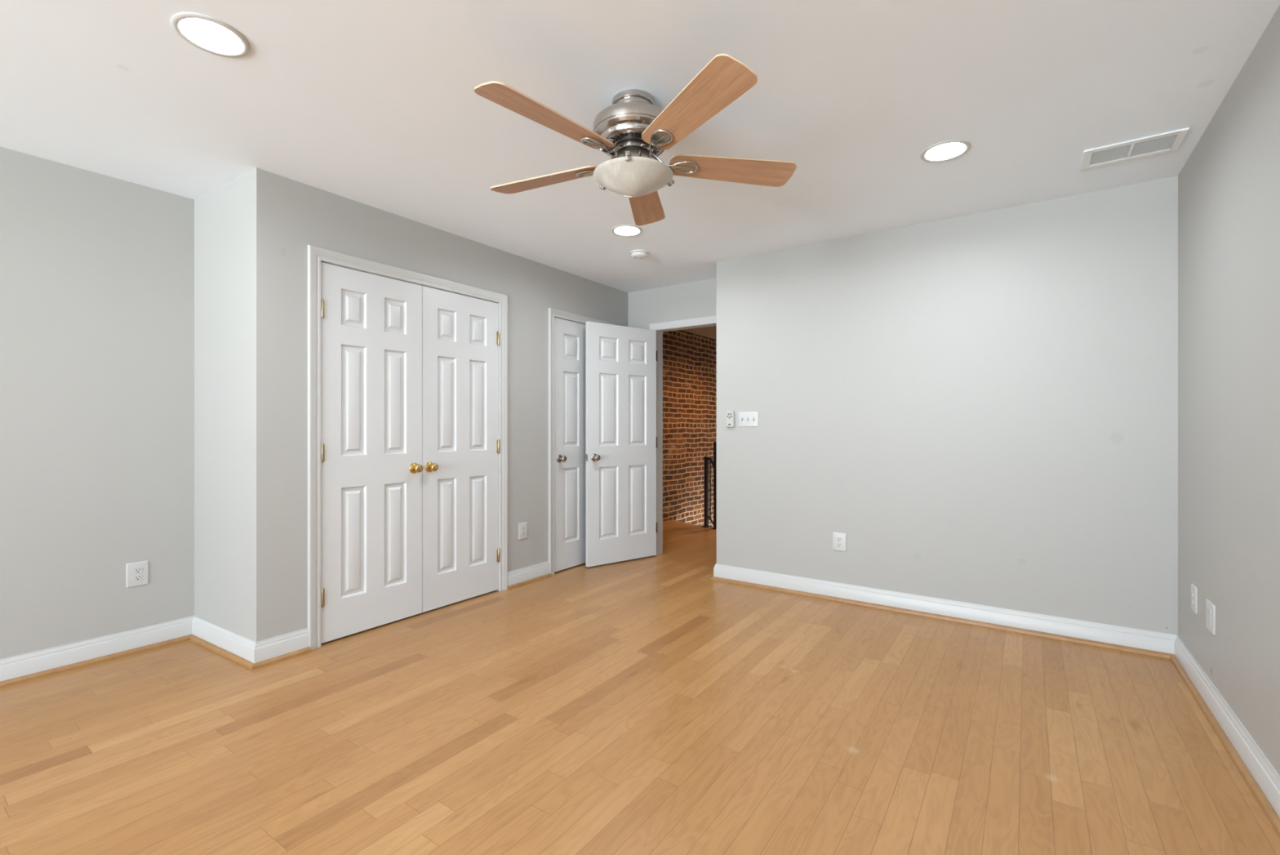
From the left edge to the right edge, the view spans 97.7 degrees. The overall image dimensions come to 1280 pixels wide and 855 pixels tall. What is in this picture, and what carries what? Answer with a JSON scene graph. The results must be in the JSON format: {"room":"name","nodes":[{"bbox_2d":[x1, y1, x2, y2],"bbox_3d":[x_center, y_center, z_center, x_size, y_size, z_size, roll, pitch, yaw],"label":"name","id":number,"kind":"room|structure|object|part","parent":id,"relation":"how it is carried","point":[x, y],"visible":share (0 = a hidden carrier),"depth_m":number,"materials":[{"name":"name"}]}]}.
{"room":"empty bedroom","nodes":[
{"label":"empty bedroom","id":0,"kind":"room"},
{"bbox_2d":[0,146,194,658],"bbox_3d":[-3.227,-0.052,2.156,0.120,2.435,8.905,0,0,35],"label":"wall","id":1,"kind":"structure","parent":0,"point":[97,270],"depth_m":2.77,"materials":[{"name":"grey paint"}]},
{"bbox_2d":[0,634,191,687],"bbox_3d":[-4.045,1.154,0.826,0.018,0.022,5.516,0,0,35],"label":"trim","id":2,"kind":"structure","parent":1,"relation":"attached to","point":[35,675],"depth_m":2.75,"materials":[{"name":"brown wood"}]},
{"bbox_2d":[0,615,193,680],"bbox_3d":[-4.059,1.106,0.836,0.016,0.118,5.548,0,0,35],"label":"baseboard","id":3,"kind":"structure","parent":1,"relation":"attached to","point":[32,662],"depth_m":2.77,"materials":[{"name":"white paint"}]},
{"bbox_2d":[125,560,148,587],"bbox_3d":[-2.619,0.764,2.919,0.009,0.126,0.090,0,0,35],"label":"wall outlet","id":4,"kind":"object","parent":1,"relation":"attached to","point":[136,572],"visible":1,"depth_m":2.92,"materials":[{"name":"white plastic"}]},
{"bbox_2d":[133,567,142,573],"bbox_3d":[-2.618,0.745,2.918,0.004,0.028,0.034,0,0,35],"label":"receptacle","id":5,"kind":"object","parent":4,"relation":"attached to","point":[136,570],"depth_m":2.92,"materials":[{"name":"white plastic"}]},
{"bbox_2d":[133,574,142,580],"bbox_3d":[-2.618,0.783,2.918,0.004,0.028,0.034,0,0,35],"label":"receptacle","id":6,"kind":"object","parent":4,"relation":"attached to","point":[136,577],"depth_m":2.92,"materials":[{"name":"white plastic"}]},
{"bbox_2d":[194,167,280,641],"bbox_3d":[-2.149,-0.052,2.973,0.720,2.435,0.142,0,0,35],"label":"wall","id":7,"kind":"structure","parent":0,"point":[237,222],"depth_m":2.85,"materials":[{"name":"grey paint"}]},
{"bbox_2d":[189,634,253,669],"bbox_3d":[-2.173,1.154,2.894,0.738,0.022,0.018,0,0,32],"label":"trim","id":8,"kind":"structure","parent":7,"relation":"attached to","point":[222,651],"depth_m":2.87,"materials":[{"name":"brown wood"}]},
{"bbox_2d":[191,615,255,662],"bbox_3d":[-2.178,1.106,2.917,0.736,0.118,0.016,0,0,32],"label":"baseboard","id":9,"kind":"structure","parent":7,"relation":"attached to","point":[243,646],"depth_m":2.89,"materials":[{"name":"white paint"}]},
{"bbox_2d":[280,175,628,634],"bbox_3d":[-0.976,-0.052,4.130,0.110,2.435,3.095,0,0,35],"label":"wall","id":10,"kind":"structure","parent":0,"point":[311,215],"depth_m":3.46,"materials":[{"name":"grey paint"}]},
{"bbox_2d":[251,646,311,669],"bbox_3d":[-1.796,1.154,2.806,0.018,0.022,0.271,0,0,35],"label":"trim","id":11,"kind":"structure","parent":10,"relation":"attached to","point":[308,649],"depth_m":2.80,"materials":[{"name":"brown wood"}]},
{"bbox_2d":[254,627,309,662],"bbox_3d":[-1.805,1.106,2.823,0.016,0.118,0.253,0,0,35],"label":"baseboard","id":12,"kind":"structure","parent":10,"relation":"attached to","point":[282,644],"depth_m":2.81,"materials":[{"name":"white paint"}]},
{"bbox_2d":[320,262,422,643],"bbox_3d":[-1.518,0.133,3.227,0.101,2.039,0.610,0,0,35],"label":"door","id":13,"kind":"structure","parent":10,"relation":"in","point":[371,468],"depth_m":3.20,"materials":[{"name":"white paint"}]},
{"bbox_3d":[-1.358,0.249,3.419,0.056,0.052,0.052,0,0,35],"label":"knob","id":14,"kind":"part","parent":13,"relation":"part of","materials":[{"name":"gold metal"}]},
{"bbox_2d":[307,244,507,649],"bbox_3d":[-1.392,0.106,3.513,0.128,2.118,1.356,0,0,35],"label":"trim","id":15,"kind":"structure","parent":10,"relation":"attached to","point":[316,255],"depth_m":2.97,"materials":[{"name":"white paint"}]},
{"bbox_2d":[422,285,499,612],"bbox_3d":[-1.168,0.135,3.732,0.101,2.036,0.610,0,0,35],"label":"door","id":16,"kind":"structure","parent":10,"relation":"in","point":[460,333],"depth_m":3.71,"materials":[{"name":"white paint"}]},
{"bbox_3d":[-1.295,0.249,3.509,0.056,0.052,0.052,0,0,35],"label":"knob","id":17,"kind":"part","parent":16,"relation":"part of","materials":[{"name":"gold metal"}]},
{"bbox_2d":[518,521,527,539],"bbox_3d":[-0.871,0.771,4.177,0.009,0.124,0.088,0,0,35],"label":"wall outlet","id":18,"kind":"object","parent":10,"relation":"attached to","point":[522,526],"visible":1,"depth_m":4.17,"materials":[{"name":"white plastic"}]},
{"bbox_2d":[507,560,550,586],"bbox_3d":[-0.837,1.106,4.219,0.016,0.118,0.435,0,0,35],"label":"baseboard","id":19,"kind":"structure","parent":10,"relation":"attached to","point":[526,573],"depth_m":4.21,"materials":[{"name":"white paint"}]},
{"bbox_2d":[507,573,551,589],"bbox_3d":[-0.823,1.154,4.209,0.018,0.022,0.435,0,0,35],"label":"trim","id":20,"kind":"structure","parent":10,"relation":"attached to","point":[525,582],"depth_m":4.19,"materials":[{"name":"brown wood"}]},
{"bbox_2d":[554,317,586,572],"bbox_3d":[-0.470,0.138,4.739,0.101,2.030,0.715,0,0,35],"label":"door","id":21,"kind":"structure","parent":10,"relation":"in","point":[570,337],"depth_m":4.61,"materials":[{"name":"white paint"}]},
{"bbox_3d":[-0.618,0.250,4.485,0.056,0.052,0.052,0,0,35],"label":"knob","id":22,"kind":"part","parent":21,"relation":"part of","materials":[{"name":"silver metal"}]},
{"bbox_2d":[548,307,614,574],"bbox_3d":[-0.519,0.113,4.771,0.128,2.105,0.836,0,0,35],"label":"trim","id":23,"kind":"structure","parent":10,"relation":"attached to","point":[553,313],"depth_m":4.42,"materials":[{"name":"white paint"}]},
{"bbox_2d":[0,520,1279,854],"bbox_3d":[-0.870,1.275,1.551,4.682,0.220,10.598,0,0,35],"label":"floor","id":24,"kind":"structure","parent":0,"point":[654,704],"depth_m":2.05,"materials":[{"name":"brown wood"}]},
{"bbox_2d":[701,441,716,528],"bbox_3d":[0.832,0.665,6.520,0.090,1.000,0.250,0,0,-38],"label":"stair railing","id":25,"kind":"object","parent":24,"relation":"on","point":[713,461],"visible":0.89,"depth_m":6.53,"materials":[{"name":"black metal"}]},
{"bbox_3d":[0.782,0.748,6.582,0.040,0.816,0.040,0,0,-39],"label":"post","id":26,"kind":"part","parent":25,"relation":"part of","materials":[{"name":"black metal"}]},
{"bbox_3d":[0.836,0.411,6.516,0.034,0.126,0.130,0,0,-39],"label":"rail","id":27,"kind":"part","parent":25,"relation":"part of","materials":[{"name":"black metal"}]},
{"bbox_3d":[0.882,0.661,6.457,0.046,0.992,0.046,0,0,-39],"label":"post","id":28,"kind":"part","parent":25,"relation":"part of","materials":[{"name":"black metal"}]},
{"bbox_2d":[0,0,1279,339],"bbox_3d":[-0.003,-1.345,2.801,4.682,0.150,13.640,0,0,35],"label":"ceiling","id":29,"kind":"structure","parent":0,"point":[375,104],"depth_m":2.18,"materials":[{"name":"white paint"}]},
{"bbox_2d":[170,12,250,57],"bbox_3d":[-1.388,-1.276,1.814,0.204,0.027,0.204,0,0,35],"label":"recessed light","id":30,"kind":"object","parent":29,"relation":"in","point":[207,33],"visible":0.95,"depth_m":1.82,"materials":[{"name":"white plastic"}]},
{"bbox_2d":[611,224,642,236],"bbox_3d":[-0.085,-1.276,3.611,0.204,0.027,0.204,0,0,35],"label":"recessed light","id":31,"kind":"object","parent":29,"relation":"in","point":[624,230],"visible":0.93,"depth_m":3.63,"materials":[{"name":"white plastic"}]},
{"bbox_2d":[474,53,796,226],"bbox_3d":[-0.059,-1.087,2.172,1.271,0.365,1.267,0,0,35],"label":"ceiling fan","id":32,"kind":"object","parent":29,"relation":"hanging from","point":[633,131],"visible":1,"depth_m":2.06,"materials":[{"name":"brown wood"}]},
{"bbox_3d":[-0.392,-1.038,2.352,0.521,0.006,0.152,0,13,25],"label":"blade","id":33,"kind":"part","parent":32,"relation":"part of","materials":[{"name":"brown wood"}]},
{"bbox_3d":[-0.302,-1.038,1.886,0.152,0.006,0.521,17,11,42],"label":"blade","id":34,"kind":"part","parent":32,"relation":"part of","materials":[{"name":"brown wood"}]},
{"bbox_3d":[-0.172,-1.047,2.246,0.200,0.059,0.074,0,13,25],"label":"blade arm","id":35,"kind":"part","parent":32,"relation":"part of","materials":[{"name":"silver metal"}]},
{"bbox_3d":[-0.134,-1.047,2.062,0.074,0.059,0.200,17,11,42],"label":"blade arm","id":36,"kind":"part","parent":32,"relation":"part of","materials":[{"name":"silver metal"}]},
{"bbox_3d":[-0.026,-0.944,2.180,0.310,0.078,0.310,0,0,35],"label":"lamp shade","id":37,"kind":"part","parent":32,"relation":"part of","materials":[{"name":"white glass"}]},
{"bbox_3d":[0.024,-1.038,2.581,0.152,0.006,0.521,-13,-2,7],"label":"blade","id":38,"kind":"part","parent":32,"relation":"part of","materials":[{"name":"brown wood"}]},
{"bbox_3d":[0.053,-1.047,2.042,0.074,0.059,0.200,14,-7,-28],"label":"blade arm","id":39,"kind":"part","parent":32,"relation":"part of","materials":[{"name":"silver metal"}]},
{"bbox_3d":[0.130,-1.047,2.213,0.200,0.059,0.074,0,-12,-11],"label":"blade arm","id":40,"kind":"part","parent":32,"relation":"part of","materials":[{"name":"silver metal"}]},
{"bbox_3d":[0.169,-1.038,1.827,0.152,0.006,0.521,14,-7,-28],"label":"blade","id":41,"kind":"part","parent":32,"relation":"part of","materials":[{"name":"brown wood"}]},
{"bbox_3d":[0.370,-1.038,2.257,0.521,0.006,0.152,0,-13,-11],"label":"blade","id":42,"kind":"part","parent":32,"relation":"part of","materials":[{"name":"brown wood"}]},
{"bbox_2d":[630,249,648,259],"bbox_3d":[-0.005,-1.251,4.068,0.136,0.038,0.136,0,0,35],"label":"smoke detector","id":43,"kind":"object","parent":29,"relation":"attached to","point":[635,254],"visible":1,"depth_m":4.03,"materials":[{"name":"plastic"}]},
{"bbox_3d":[-0.005,-1.266,4.068,0.136,0.009,0.136,0,0,35],"label":"mounting plate","id":44,"kind":"part","parent":43,"relation":"part of","materials":[{"name":"plastic"}]},
{"bbox_2d":[920,139,970,162],"bbox_3d":[1.402,-1.276,2.571,0.204,0.027,0.204,0,0,35],"label":"recessed light","id":45,"kind":"object","parent":29,"relation":"in","point":[947,150],"visible":0.94,"depth_m":2.58,"materials":[{"name":"white plastic"}]},
{"bbox_2d":[1080,127,1189,169],"bbox_3d":[2.238,-1.264,2.552,0.352,0.010,0.221,0,0,35],"label":"ceiling vent","id":46,"kind":"object","parent":29,"relation":"in","point":[1168,141],"visible":1,"depth_m":2.54,"materials":[{"name":"metal"}]},
{"bbox_2d":[628,277,716,329],"bbox_3d":[0.384,-0.052,5.003,1.130,2.435,0.110,0,0,35],"label":"wall","id":47,"kind":"structure","parent":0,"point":[698,299],"depth_m":5.00,"materials":[{"name":"grey paint"}]},
{"bbox_2d":[649,315,716,555],"bbox_3d":[0.482,0.108,4.924,0.878,2.114,0.128,0,0,35],"label":"door frame","id":48,"kind":"structure","parent":47,"relation":"attached to","point":[709,321],"depth_m":5.13,"materials":[{"name":"white paint"}]},
{"bbox_2d":[585,321,657,566],"bbox_3d":[-0.151,0.138,4.858,0.744,2.030,0.167,0,0,-37],"label":"door","id":49,"kind":"structure","parent":48,"relation":"attached to","point":[621,438],"depth_m":4.82,"materials":[{"name":"white paint"}]},
{"bbox_3d":[-0.357,0.250,4.632,0.052,0.052,0.056,0,0,-37],"label":"knob","id":50,"kind":"part","parent":49,"relation":"part of","materials":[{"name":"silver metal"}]},
{"bbox_2d":[662,329,716,527],"bbox_3d":[0.668,1.272,7.681,0.225,5.085,4.615,0,0,35],"label":"wall","id":51,"kind":"structure","parent":0,"point":[689,358],"depth_m":7.43,"materials":[{"name":"red brick"}]},
{"bbox_2d":[716,176,1177,634],"bbox_3d":[1.687,-0.052,3.615,2.592,2.435,0.120,0,0,35],"label":"wall","id":52,"kind":"structure","parent":0,"point":[984,405],"depth_m":3.35,"materials":[{"name":"grey paint"}]},
{"bbox_2d":[725,410,735,427],"bbox_3d":[0.681,-0.064,4.224,0.070,0.128,0.026,0,0,35],"label":"fan remote control","id":53,"kind":"object","parent":52,"relation":"attached to","point":[730,415],"visible":1,"depth_m":4.21,"materials":[{"name":"beige plastic"}]},
{"bbox_2d":[738,411,758,426],"bbox_3d":[0.798,-0.061,4.146,0.156,0.112,0.020,0,0,35],"label":"light switch","id":54,"kind":"object","parent":52,"relation":"attached to","point":[746,419],"visible":1,"depth_m":4.14,"materials":[{"name":"white plastic"}]},
{"bbox_2d":[832,532,846,551],"bbox_3d":[1.345,0.771,3.774,0.090,0.123,0.009,0,0,35],"label":"wall outlet","id":55,"kind":"object","parent":52,"relation":"attached to","point":[839,539],"visible":1,"depth_m":3.77,"materials":[{"name":"white plastic"}]},
{"bbox_2d":[836,542,841,546],"bbox_3d":[1.343,0.790,3.773,0.034,0.028,0.004,0,0,35],"label":"receptacle","id":56,"kind":"object","parent":55,"relation":"attached to","point":[838,544],"depth_m":3.77,"materials":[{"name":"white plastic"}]},
{"bbox_2d":[710,576,1172,658],"bbox_3d":[1.617,1.154,3.559,2.610,0.022,0.018,0,0,35],"label":"trim","id":57,"kind":"structure","parent":52,"relation":"attached to","point":[1122,647],"depth_m":3.33,"materials":[{"name":"brown wood"}]},
{"bbox_2d":[713,563,1177,653],"bbox_3d":[1.641,1.106,3.564,2.608,0.118,0.016,0,0,35],"label":"baseboard","id":58,"kind":"structure","parent":52,"relation":"attached to","point":[1157,641],"depth_m":3.34,"materials":[{"name":"white paint"}]},
{"bbox_2d":[1177,5,1279,775],"bbox_3d":[0.410,-0.052,-0.606,0.120,2.435,8.512,0,0,35],"label":"wall","id":59,"kind":"structure","parent":0,"point":[1228,185],"depth_m":2.04,"materials":[{"name":"grey paint"}]},
{"bbox_2d":[1191,582,1197,613],"bbox_3d":[2.515,0.777,2.544,0.010,0.120,0.088,0,0,35],"label":"wall outlet","id":60,"kind":"object","parent":59,"relation":"attached to","point":[1193,588],"visible":1,"depth_m":2.53,"materials":[{"name":"white plastic"}]},
{"bbox_2d":[1205,598,1215,635],"bbox_3d":[2.357,0.782,2.314,0.008,0.122,0.118,0,0,35],"label":"blank plate","id":61,"kind":"object","parent":59,"relation":"attached to","point":[1210,606],"visible":1,"depth_m":2.30,"materials":[{"name":"white plastic"}]},
{"bbox_2d":[1169,653,1279,836],"bbox_3d":[0.340,1.154,-0.557,0.018,0.022,8.239,0,0,35],"label":"trim","id":62,"kind":"structure","parent":59,"relation":"attached to","point":[1259,794],"depth_m":1.97,"materials":[{"name":"brown wood"}]},
{"bbox_2d":[1174,634,1279,817],"bbox_3d":[0.354,1.106,-0.567,0.016,0.118,8.272,0,0,35],"label":"baseboard","id":63,"kind":"structure","parent":59,"relation":"attached to","point":[1265,775],"depth_m":2.01,"materials":[{"name":"white paint"}]}
]}

